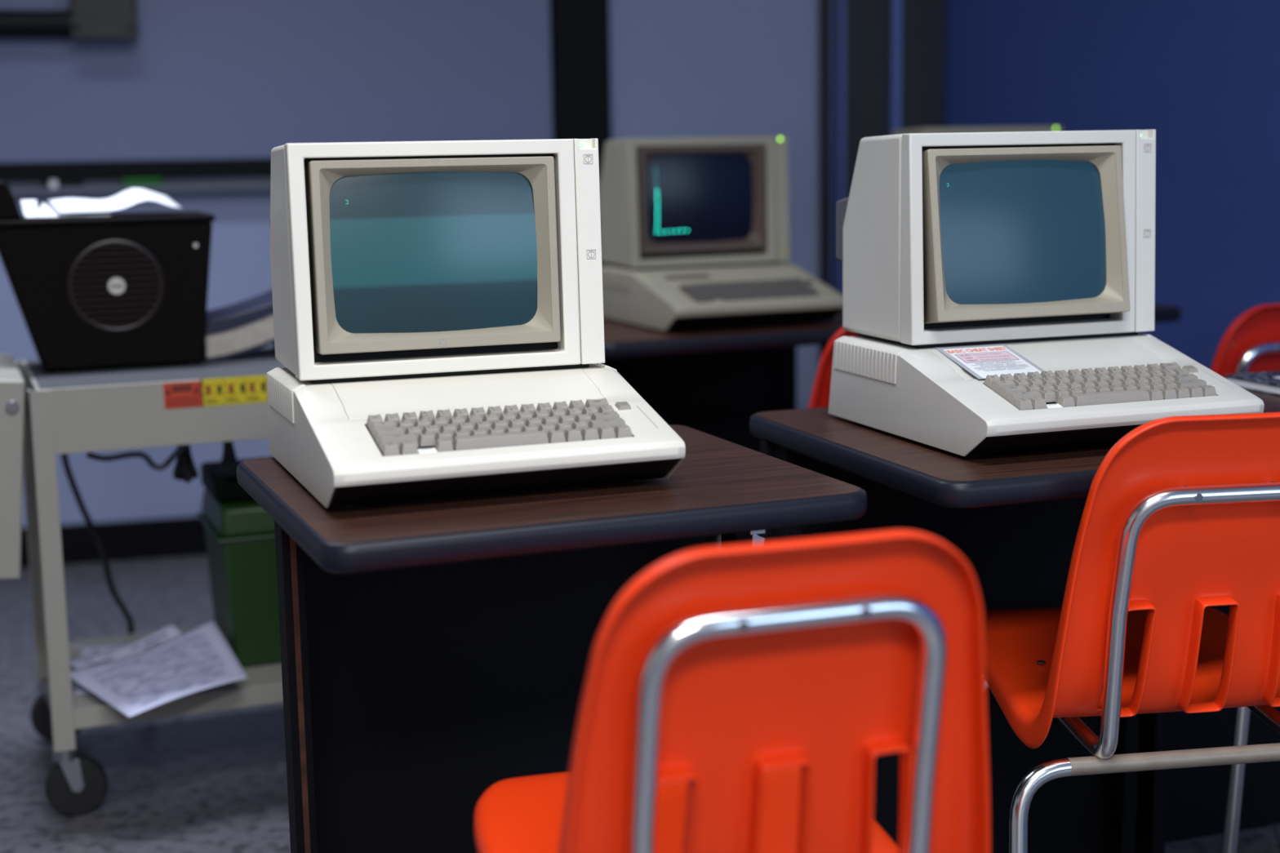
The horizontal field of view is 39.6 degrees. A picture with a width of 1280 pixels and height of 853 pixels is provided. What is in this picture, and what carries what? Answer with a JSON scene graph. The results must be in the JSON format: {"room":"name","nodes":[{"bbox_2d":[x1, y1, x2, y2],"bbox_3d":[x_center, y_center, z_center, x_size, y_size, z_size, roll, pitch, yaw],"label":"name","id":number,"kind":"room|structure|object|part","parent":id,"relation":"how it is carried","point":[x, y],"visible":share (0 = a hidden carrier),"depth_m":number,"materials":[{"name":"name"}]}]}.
{"room":"computer lab","nodes":[
{"label":"computer lab","id":0,"kind":"room"},
{"bbox_2d":[0,0,818,527],"bbox_3d":[-0.848,-1.038,4.784,3.744,2.750,0.120,-3,9,-14],"label":"wall","id":1,"kind":"structure","parent":0,"point":[683,68],"depth_m":4.96,"materials":[{"name":"blue paint"}]},
{"bbox_2d":[20,515,207,568],"bbox_3d":[-1.400,0.309,4.786,2.428,0.108,0.014,-3,9,-14],"label":"baseboard","id":2,"kind":"structure","parent":1,"relation":"attached to","point":[184,536],"depth_m":4.79,"materials":[{"name":"black"}]},
{"bbox_2d":[0,0,553,195],"bbox_3d":[-1.394,-1.256,4.505,2.375,1.314,0.076,-3,9,-14],"label":"whiteboard","id":3,"kind":"object","parent":1,"relation":"attached to","point":[203,95],"visible":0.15,"depth_m":4.68,"materials":[{"name":"blue ceramic"}]},
{"bbox_2d":[41,180,83,187],"bbox_3d":[-1.490,-0.621,4.584,0.099,0.028,0.051,-3,9,-14],"label":"eraser","id":4,"kind":"object","parent":3,"relation":"on","point":[51,184],"visible":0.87,"depth_m":4.56,"materials":[{"name":"black rubber"}]},
{"bbox_2d":[0,0,138,38],"bbox_3d":[-1.854,-1.018,4.385,1.179,0.124,0.111,-3,9,-14],"label":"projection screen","id":5,"kind":"object","parent":3,"relation":"attached to","point":[85,19],"visible":1,"depth_m":4.46,"materials":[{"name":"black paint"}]},
{"bbox_3d":[-1.347,-1.005,4.466,0.159,0.056,0.008,-3,9,-14],"label":"bracket plate","id":6,"kind":"part","parent":5,"relation":"part of","materials":[{"name":"black paint"}]},
{"bbox_3d":[-1.390,-0.668,4.622,2.375,0.044,0.030,-3,9,-14],"label":"rail","id":7,"kind":"part","parent":3,"relation":"part of","materials":[{"name":"black metal"}]},
{"bbox_2d":[4,175,270,195],"bbox_3d":[-1.590,-0.614,4.557,1.950,0.036,0.076,-3,9,-14],"label":"marker tray","id":8,"kind":"object","parent":3,"relation":"on","point":[18,184],"depth_m":4.62,"materials":[{"name":"grey metal"}]},
{"bbox_2d":[121,177,163,186],"bbox_3d":[-1.296,-0.633,4.631,0.102,0.029,0.048,-3,9,-14],"label":"eraser","id":9,"kind":"object","parent":3,"relation":"on","point":[134,181],"visible":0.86,"depth_m":4.61,"materials":[{"name":"green"}]},
{"bbox_2d":[550,0,612,266],"bbox_3d":[-0.164,-1.063,4.868,0.158,2.750,0.045,-3,9,-14],"label":"pillar","id":10,"kind":"structure","parent":1,"relation":"attached to","point":[580,53],"depth_m":4.86,"materials":[{"name":"black paint"}]},
{"bbox_2d":[608,0,615,140],"bbox_3d":[-0.082,-1.070,4.901,0.016,2.750,0.020,-3,9,-14],"label":"trim","id":11,"kind":"structure","parent":1,"relation":"attached to","point":[611,2],"depth_m":4.91,"materials":[{"name":"blue paint"}]},
{"bbox_2d":[831,0,834,289],"bbox_3d":[0.544,-1.097,5.009,0.008,2.750,0.010,-1,9,0],"label":"trim","id":12,"kind":"structure","parent":1,"relation":"attached to","point":[833,1],"depth_m":5.05,"materials":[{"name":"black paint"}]},
{"bbox_2d":[838,0,845,295],"bbox_3d":[0.570,-1.098,5.012,0.015,2.750,0.016,-3,9,-14],"label":"trim","id":13,"kind":"structure","parent":1,"relation":"attached to","point":[842,2],"depth_m":5.04,"materials":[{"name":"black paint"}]},
{"bbox_2d":[818,0,945,363],"bbox_3d":[0.692,-1.111,5.076,0.367,2.750,0.050,-3,9,-14],"label":"door frame","id":14,"kind":"structure","parent":1,"relation":"attached to","point":[868,22],"depth_m":5.07,"materials":[{"name":"black metal"}]},
{"bbox_2d":[889,0,902,134],"bbox_3d":[0.727,-1.107,5.049,0.028,2.750,0.020,-3,9,-14],"label":"trim","id":15,"kind":"structure","parent":1,"relation":"attached to","point":[895,5],"depth_m":5.05,"materials":[{"name":"blue paint"}]},
{"bbox_2d":[0,555,1279,852],"bbox_3d":[1.015,0.909,1.416,11.000,0.080,11.500,-1,9,0],"label":"floor","id":16,"kind":"structure","parent":0,"point":[215,781],"depth_m":3.24,"materials":[{"name":"carpet"}]},
{"bbox_2d":[0,346,285,816],"bbox_3d":[-0.689,0.228,3.226,0.947,0.742,0.467,-5,10,-21],"label":"utility cart","id":17,"kind":"object","parent":16,"relation":"on","point":[44,415],"visible":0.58,"depth_m":2.93,"materials":[{"name":"beige metal"}]},
{"bbox_3d":[-1.113,0.179,3.274,0.035,0.602,0.035,-5,10,-21],"label":"leg","id":18,"kind":"part","parent":17,"relation":"part of","materials":[{"name":"beige metal"}]},
{"bbox_3d":[-0.960,0.237,2.899,0.035,0.602,0.035,-5,10,-21],"label":"leg","id":19,"kind":"part","parent":17,"relation":"part of","materials":[{"name":"beige metal"}]},
{"bbox_2d":[61,453,134,634],"bbox_3d":[-1.005,0.299,3.379,0.153,0.556,0.040,-9,12,-41],"label":"cord","id":20,"kind":"object","parent":17,"relation":"hanging from","point":[64,458],"visible":0.66,"depth_m":3.35,"materials":[{"name":"black plastic"}]},
{"bbox_2d":[75,643,128,694],"bbox_3d":[-0.912,0.427,3.168,0.171,0.001,0.314,-3,10,-15],"label":"paper sheet","id":21,"kind":"object","parent":17,"relation":"on","point":[86,651],"visible":0.16,"depth_m":3.26,"materials":[{"name":"white paper"}]},
{"bbox_2d":[70,623,182,669],"bbox_3d":[-0.864,0.408,3.119,0.207,0.042,0.275,-7,11,-33],"label":"paper sheet","id":22,"kind":"object","parent":21,"relation":"on","point":[169,632],"visible":0.22,"depth_m":3.21,"materials":[{"name":"white paper"}]},
{"bbox_2d":[70,618,248,717],"bbox_3d":[-0.799,0.407,3.025,0.276,0.058,0.276,-8,11,-37],"label":"paper sheet","id":23,"kind":"object","parent":22,"relation":"on","point":[200,658],"visible":0.98,"depth_m":3.02,"materials":[{"name":"white paper"}]},
{"bbox_2d":[0,179,215,373],"bbox_3d":[-0.954,-0.270,3.108,0.396,0.327,0.195,-5,10,-21],"label":"projector","id":24,"kind":"object","parent":17,"relation":"on","point":[116,290],"visible":1,"depth_m":3.04,"materials":[{"name":"black plastic"}]},
{"bbox_3d":[-1.103,-0.387,3.028,0.078,0.065,0.170,-5,10,-21],"label":"raised lid","id":25,"kind":"part","parent":24,"relation":"part of","materials":[{"name":"black plastic"}]},
{"bbox_2d":[20,199,39,217],"bbox_3d":[-1.036,-0.371,3.025,0.026,0.028,0.045,-6,11,-30],"label":"paper scrap","id":26,"kind":"object","parent":24,"relation":"on","point":[30,209],"visible":1,"depth_m":3.04,"materials":[{"name":"white paper"}]},
{"bbox_2d":[36,202,114,217],"bbox_3d":[-0.973,-0.376,3.064,0.120,0.021,0.120,-3,9,-12],"label":"paper sheet","id":27,"kind":"object","parent":24,"relation":"on","point":[46,211],"visible":0.88,"depth_m":3.05,"materials":[{"name":"white paper"}]},
{"bbox_2d":[47,187,182,213],"bbox_3d":[-0.918,-0.396,3.102,0.205,0.035,0.150,-5,10,-24],"label":"paper sheet","id":28,"kind":"object","parent":24,"relation":"in","point":[132,196],"visible":1,"depth_m":3.10,"materials":[{"name":"white paper"}]},
{"bbox_2d":[67,239,164,331],"bbox_3d":[-0.895,-0.240,3.037,0.158,0.158,0.009,-5,10,-21],"label":"grille","id":29,"kind":"object","parent":24,"relation":"attached to","point":[114,285],"depth_m":3.04,"materials":[{"name":"black plastic"}]},
{"bbox_2d":[86,444,189,471],"bbox_3d":[-0.849,0.054,3.008,0.170,0.048,0.010,-5,10,-21],"label":"cord","id":30,"kind":"object","parent":17,"relation":"hanging from","point":[146,457],"visible":0.96,"depth_m":3.01,"materials":[{"name":"grey plastic"}]},
{"bbox_2d":[22,360,266,403],"bbox_3d":[-0.677,-0.089,3.190,0.798,0.060,0.437,-5,10,-21],"label":"shelf","id":31,"kind":"object","parent":17,"relation":"attached to","point":[218,381],"depth_m":2.94,"materials":[{"name":"beige metal"}]},
{"bbox_2d":[68,626,283,729],"bbox_3d":[-0.664,0.425,3.273,0.789,0.036,0.440,-5,10,-21],"label":"shelf","id":32,"kind":"object","parent":17,"relation":"attached to","point":[263,686],"depth_m":3.02,"materials":[{"name":"beige metal"}]},
{"bbox_2d":[164,383,199,406],"bbox_3d":[-0.752,-0.052,2.921,0.057,0.035,0.001,-5,10,-21],"label":"label","id":33,"kind":"object","parent":17,"relation":"attached to","point":[196,391],"depth_m":2.92,"materials":[{"name":"red paper"}]},
{"bbox_2d":[173,444,198,483],"bbox_3d":[-0.780,0.060,3.043,0.043,0.076,0.029,-5,10,-21],"label":"bundle","id":34,"kind":"object","parent":17,"relation":"hanging from","point":[184,469],"visible":0.88,"depth_m":3.04,"materials":[{"name":"black"}]},
{"bbox_2d":[221,440,238,473],"bbox_3d":[-0.711,0.047,3.071,0.031,0.068,0.024,-5,10,-21],"label":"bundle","id":35,"kind":"object","parent":17,"relation":"hanging from","point":[229,463],"visible":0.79,"depth_m":3.06,"materials":[{"name":"black"}]},
{"bbox_2d":[196,457,280,667],"bbox_3d":[-0.648,0.239,3.255,0.280,0.336,0.260,-5,10,-21],"label":"trash can","id":36,"kind":"object","parent":17,"relation":"on","point":[240,535],"visible":0.47,"depth_m":3.13,"materials":[{"name":"green plastic"}]},
{"bbox_3d":[-0.666,0.091,3.257,0.250,0.045,0.180,-5,10,-21],"label":"lid","id":37,"kind":"part","parent":36,"relation":"part of","materials":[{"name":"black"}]},
{"bbox_3d":[-0.649,0.143,3.240,0.266,0.051,0.246,-5,10,-21],"label":"lid","id":38,"kind":"part","parent":36,"relation":"part of","materials":[{"name":"green plastic"}]},
{"bbox_2d":[204,289,275,361],"bbox_3d":[-0.694,-0.207,3.261,0.235,0.146,0.168,-5,10,-21],"label":"book","id":39,"kind":"object","parent":17,"relation":"on","point":[246,326],"visible":0.47,"depth_m":3.18,"materials":[{"name":"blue paper"}]},
{"bbox_2d":[236,425,866,852],"bbox_3d":[-0.116,0.411,2.107,0.603,0.721,0.530,-5,10,-22],"label":"computer desk","id":40,"kind":"object","parent":16,"relation":"on","point":[436,653],"depth_m":2.21,"materials":[{"name":"black wood"}]},
{"bbox_3d":[-0.389,0.440,2.046,0.024,0.690,0.043,-5,10,-22],"label":"leg panel","id":41,"kind":"part","parent":40,"relation":"part of","materials":[{"name":"black laminate"}]},
{"bbox_2d":[266,363,685,507],"bbox_3d":[-0.204,-0.002,2.052,0.388,0.114,0.422,-4,10,-20],"label":"computer","id":42,"kind":"object","parent":40,"relation":"on","point":[348,443],"visible":0.93,"depth_m":1.92,"materials":[{"name":"beige plastic"}]},
{"bbox_2d":[417,448,437,453],"bbox_3d":[-0.222,0.027,1.854,0.020,0.006,0.011,-4,10,-20],"label":"key","id":43,"kind":"object","parent":42,"relation":"on","point":[427,451],"depth_m":1.85,"materials":[{"name":"white plastic"}]},
{"bbox_2d":[269,137,604,383],"bbox_3d":[-0.251,-0.207,2.133,0.361,0.269,0.237,-4,10,-19],"label":"monitor","id":44,"kind":"object","parent":42,"relation":"on","point":[389,260],"visible":1,"depth_m":2.04,"materials":[{"name":"beige plastic"}]},
{"bbox_3d":[-0.224,-0.050,2.097,0.296,0.030,0.274,-4,10,-20],"label":"lid","id":45,"kind":"part","parent":42,"relation":"part of","materials":[{"name":"beige plastic"}]},
{"bbox_3d":[-0.203,0.032,2.058,0.375,0.034,0.407,-4,10,-20],"label":"plate","id":46,"kind":"part","parent":42,"relation":"part of","materials":[{"name":"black plastic"}]},
{"bbox_3d":[-0.171,0.392,2.300,0.556,0.682,0.020,-5,10,-22],"label":"modesty panel","id":47,"kind":"part","parent":40,"relation":"part of","materials":[{"name":"black laminate"}]},
{"bbox_3d":[0.125,0.399,2.252,0.024,0.690,0.043,-5,10,-22],"label":"leg panel","id":48,"kind":"part","parent":40,"relation":"part of","materials":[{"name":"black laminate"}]},
{"bbox_3d":[0.125,0.121,1.978,0.018,0.055,0.032,-5,10,-21],"label":"drawer catch","id":49,"kind":"part","parent":40,"relation":"part of","materials":[{"name":"silver metal"}]},
{"bbox_3d":[0.131,0.134,1.967,0.016,0.034,0.004,-5,10,-21],"label":"plate","id":50,"kind":"part","parent":40,"relation":"part of","materials":[{"name":"silver metal"}]},
{"bbox_2d":[601,312,842,547],"bbox_3d":[0.135,0.133,3.801,0.680,0.721,0.575,-5,10,-22],"label":"computer desk","id":51,"kind":"object","parent":16,"relation":"on","point":[712,381],"visible":0.11,"depth_m":3.98,"materials":[{"name":"black wood"}]},
{"bbox_3d":[0.049,0.112,4.006,0.676,0.682,0.020,-5,10,-22],"label":"modesty panel","id":52,"kind":"part","parent":51,"relation":"part of","materials":[{"name":"black laminate"}]},
{"bbox_2d":[602,262,842,332],"bbox_3d":[0.162,-0.276,3.709,0.388,0.114,0.422,-5,10,-23],"label":"computer","id":53,"kind":"object","parent":51,"relation":"on","point":[670,300],"visible":0.92,"depth_m":3.58,"materials":[{"name":"beige plastic"}]},
{"bbox_3d":[0.097,-0.306,3.633,0.100,0.007,0.020,-5,10,-23],"label":"name plate","id":54,"kind":"part","parent":53,"relation":"part of","materials":[{"name":"brown plastic"}]},
{"bbox_2d":[599,136,790,270],"bbox_3d":[0.107,-0.482,3.798,0.361,0.269,0.233,-5,10,-21],"label":"monitor","id":55,"kind":"object","parent":53,"relation":"on","point":[689,202],"visible":0.99,"depth_m":3.71,"materials":[{"name":"beige plastic"}]},
{"bbox_3d":[0.139,-0.324,3.753,0.296,0.030,0.274,-5,10,-23],"label":"lid","id":56,"kind":"part","parent":53,"relation":"part of","materials":[{"name":"beige plastic"}]},
{"bbox_3d":[0.162,-0.242,3.716,0.375,0.034,0.407,-5,10,-23],"label":"plate","id":57,"kind":"part","parent":53,"relation":"part of","materials":[{"name":"black plastic"}]},
{"bbox_3d":[0.419,0.120,3.943,0.024,0.690,0.043,-5,10,-22],"label":"leg panel","id":58,"kind":"part","parent":51,"relation":"part of","materials":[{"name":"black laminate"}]},
{"bbox_2d":[473,529,991,852],"bbox_3d":[0.062,0.445,1.654,0.531,0.791,0.501,-4,10,-18],"label":"shell chair","id":59,"kind":"object","parent":16,"relation":"on","point":[746,698],"visible":1,"depth_m":1.44,"materials":[{"name":"orange plastic"}]},
{"bbox_2d":[717,327,857,546],"bbox_3d":[0.390,0.162,3.372,0.531,0.791,0.501,-5,10,-23],"label":"shell chair","id":60,"kind":"object","parent":16,"relation":"on","point":[820,397],"visible":0.02,"depth_m":3.09,"materials":[{"name":"red plastic"}]},
{"bbox_3d":[0.159,0.336,3.459,0.160,0.409,0.058,4,10,26],"label":"leg","id":61,"kind":"part","parent":60,"relation":"part of","materials":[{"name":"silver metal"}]},
{"bbox_2d":[749,407,1139,852],"bbox_3d":[0.529,0.357,2.376,0.600,0.721,0.575,-4,10,-20],"label":"computer desk","id":62,"kind":"object","parent":16,"relation":"on","point":[1015,517],"visible":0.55,"depth_m":2.56,"materials":[{"name":"black wood"}]},
{"bbox_3d":[0.205,0.363,2.462,0.024,0.690,0.043,-4,10,-19],"label":"leg panel","id":63,"kind":"part","parent":62,"relation":"part of","materials":[{"name":"black laminate"}]},
{"bbox_2d":[828,333,1264,456],"bbox_3d":[0.508,-0.051,2.286,0.388,0.114,0.422,-4,10,-19],"label":"computer","id":64,"kind":"object","parent":62,"relation":"on","point":[1095,390],"visible":0.95,"depth_m":2.16,"materials":[{"name":"grey plastic"}]},
{"bbox_2d":[935,343,1044,378],"bbox_3d":[0.438,-0.082,2.210,0.099,0.027,0.107,-4,10,-19],"label":"printed card","id":65,"kind":"object","parent":64,"relation":"on","point":[981,361],"visible":1,"depth_m":2.21,"materials":[{"name":"white paper"}]},
{"bbox_3d":[0.433,-0.087,2.220,0.074,0.002,0.030,-5,25,-19],"label":"pink panel","id":66,"kind":"part","parent":65,"relation":"part of","materials":[{"name":"pink paper"}]},
{"bbox_2d":[835,128,1155,347],"bbox_3d":[0.474,-0.256,2.365,0.361,0.269,0.257,-4,10,-19],"label":"monitor","id":67,"kind":"object","parent":64,"relation":"on","point":[950,238],"visible":1,"depth_m":2.27,"materials":[{"name":"grey plastic"}]},
{"bbox_3d":[0.488,-0.099,2.332,0.296,0.030,0.274,-4,10,-19],"label":"lid","id":68,"kind":"part","parent":64,"relation":"part of","materials":[{"name":"grey plastic"}]},
{"bbox_2d":[1046,403,1062,408],"bbox_3d":[0.486,-0.023,2.088,0.020,0.006,0.011,-4,10,-19],"label":"lamp","id":69,"kind":"object","parent":64,"relation":"on","point":[1058,405],"depth_m":2.09,"materials":[{"name":"white plastic"}]},
{"bbox_3d":[0.508,-0.018,2.292,0.375,0.034,0.407,-4,10,-19],"label":"plate","id":70,"kind":"part","parent":64,"relation":"part of","materials":[{"name":"black plastic"}]},
{"bbox_3d":[0.724,0.325,2.646,0.024,0.690,0.043,-4,10,-20],"label":"leg panel","id":71,"kind":"part","parent":62,"relation":"part of","materials":[{"name":"black laminate"}]},
{"bbox_2d":[983,412,1279,852],"bbox_3d":[0.638,0.341,2.238,0.531,0.791,0.501,-2,9,-8],"label":"shell chair","id":72,"kind":"object","parent":16,"relation":"on","point":[1180,518],"visible":0.98,"depth_m":2.04,"materials":[{"name":"orange plastic"}]},
{"bbox_3d":[0.449,0.576,2.057,0.055,0.372,0.137,6,11,36],"label":"leg","id":73,"kind":"part","parent":72,"relation":"part of","materials":[{"name":"silver metal"}]},
{"bbox_3d":[0.810,0.490,2.437,0.058,0.410,0.160,5,11,32],"label":"leg","id":74,"kind":"part","parent":72,"relation":"part of","materials":[{"name":"silver metal"}]},
{"bbox_2d":[1154,303,1181,323],"bbox_3d":[0.816,0.078,4.070,0.585,0.721,0.575,-5,10,-22],"label":"computer desk","id":75,"kind":"object","parent":16,"relation":"on","point":[1163,313],"visible":0.15,"depth_m":3.85,"materials":[{"name":"black wood"}]},
{"bbox_3d":[0.804,-0.329,3.974,0.388,0.114,0.422,-5,10,-23],"label":"computer","id":76,"kind":"object","parent":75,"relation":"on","visible":0},
{"bbox_2d":[891,125,1062,134],"bbox_3d":[0.749,-0.542,4.063,0.361,0.282,0.233,-5,10,-21],"label":"monitor","id":77,"kind":"object","parent":76,"relation":"on","point":[1034,128],"visible":0.13,"depth_m":3.94,"materials":[{"name":"beige plastic"}]},
{"bbox_3d":[0.772,-0.535,3.963,0.331,0.263,0.032,-5,10,-21],"label":"frame","id":78,"kind":"part","parent":77,"relation":"part of","materials":[{"name":"beige plastic"}]},
{"bbox_2d":[1135,377,1279,852],"bbox_3d":[1.098,0.315,2.578,0.600,0.721,0.575,-4,10,-20],"label":"computer desk","id":79,"kind":"object","parent":16,"relation":"on","point":[1180,804],"visible":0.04,"depth_m":2.75,"materials":[{"name":"black wood"}]},
{"bbox_3d":[0.775,0.322,2.664,0.024,0.690,0.043,-4,10,-19],"label":"leg panel","id":80,"kind":"part","parent":79,"relation":"part of","materials":[{"name":"black laminate"}]},
{"bbox_3d":[1.023,0.294,2.787,0.596,0.682,0.020,-4,10,-19],"label":"modesty panel","id":81,"kind":"part","parent":79,"relation":"part of","materials":[{"name":"black laminate"}]},
{"bbox_2d":[1223,370,1279,395],"bbox_3d":[1.007,-0.059,2.584,0.191,0.017,0.246,-4,10,-19],"label":"computer","id":82,"kind":"object","parent":79,"relation":"on","point":[1265,382],"visible":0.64,"depth_m":2.62,"materials":[{"name":"white plastic"}]},
{"bbox_2d":[1210,303,1279,377],"bbox_3d":[1.113,0.134,3.471,0.531,0.791,0.501,-5,10,-23],"label":"shell chair","id":83,"kind":"object","parent":16,"relation":"on","point":[1251,344],"visible":0.12,"depth_m":3.19,"materials":[{"name":"red plastic"}]},
{"bbox_2d":[943,0,1279,368],"bbox_3d":[2.815,-0.691,2.268,0.120,2.750,7.000,-7,11,-32],"label":"wall","id":84,"kind":"structure","parent":0,"point":[1204,75],"depth_m":4.47,"materials":[{"name":"blue paint"}]}
]}

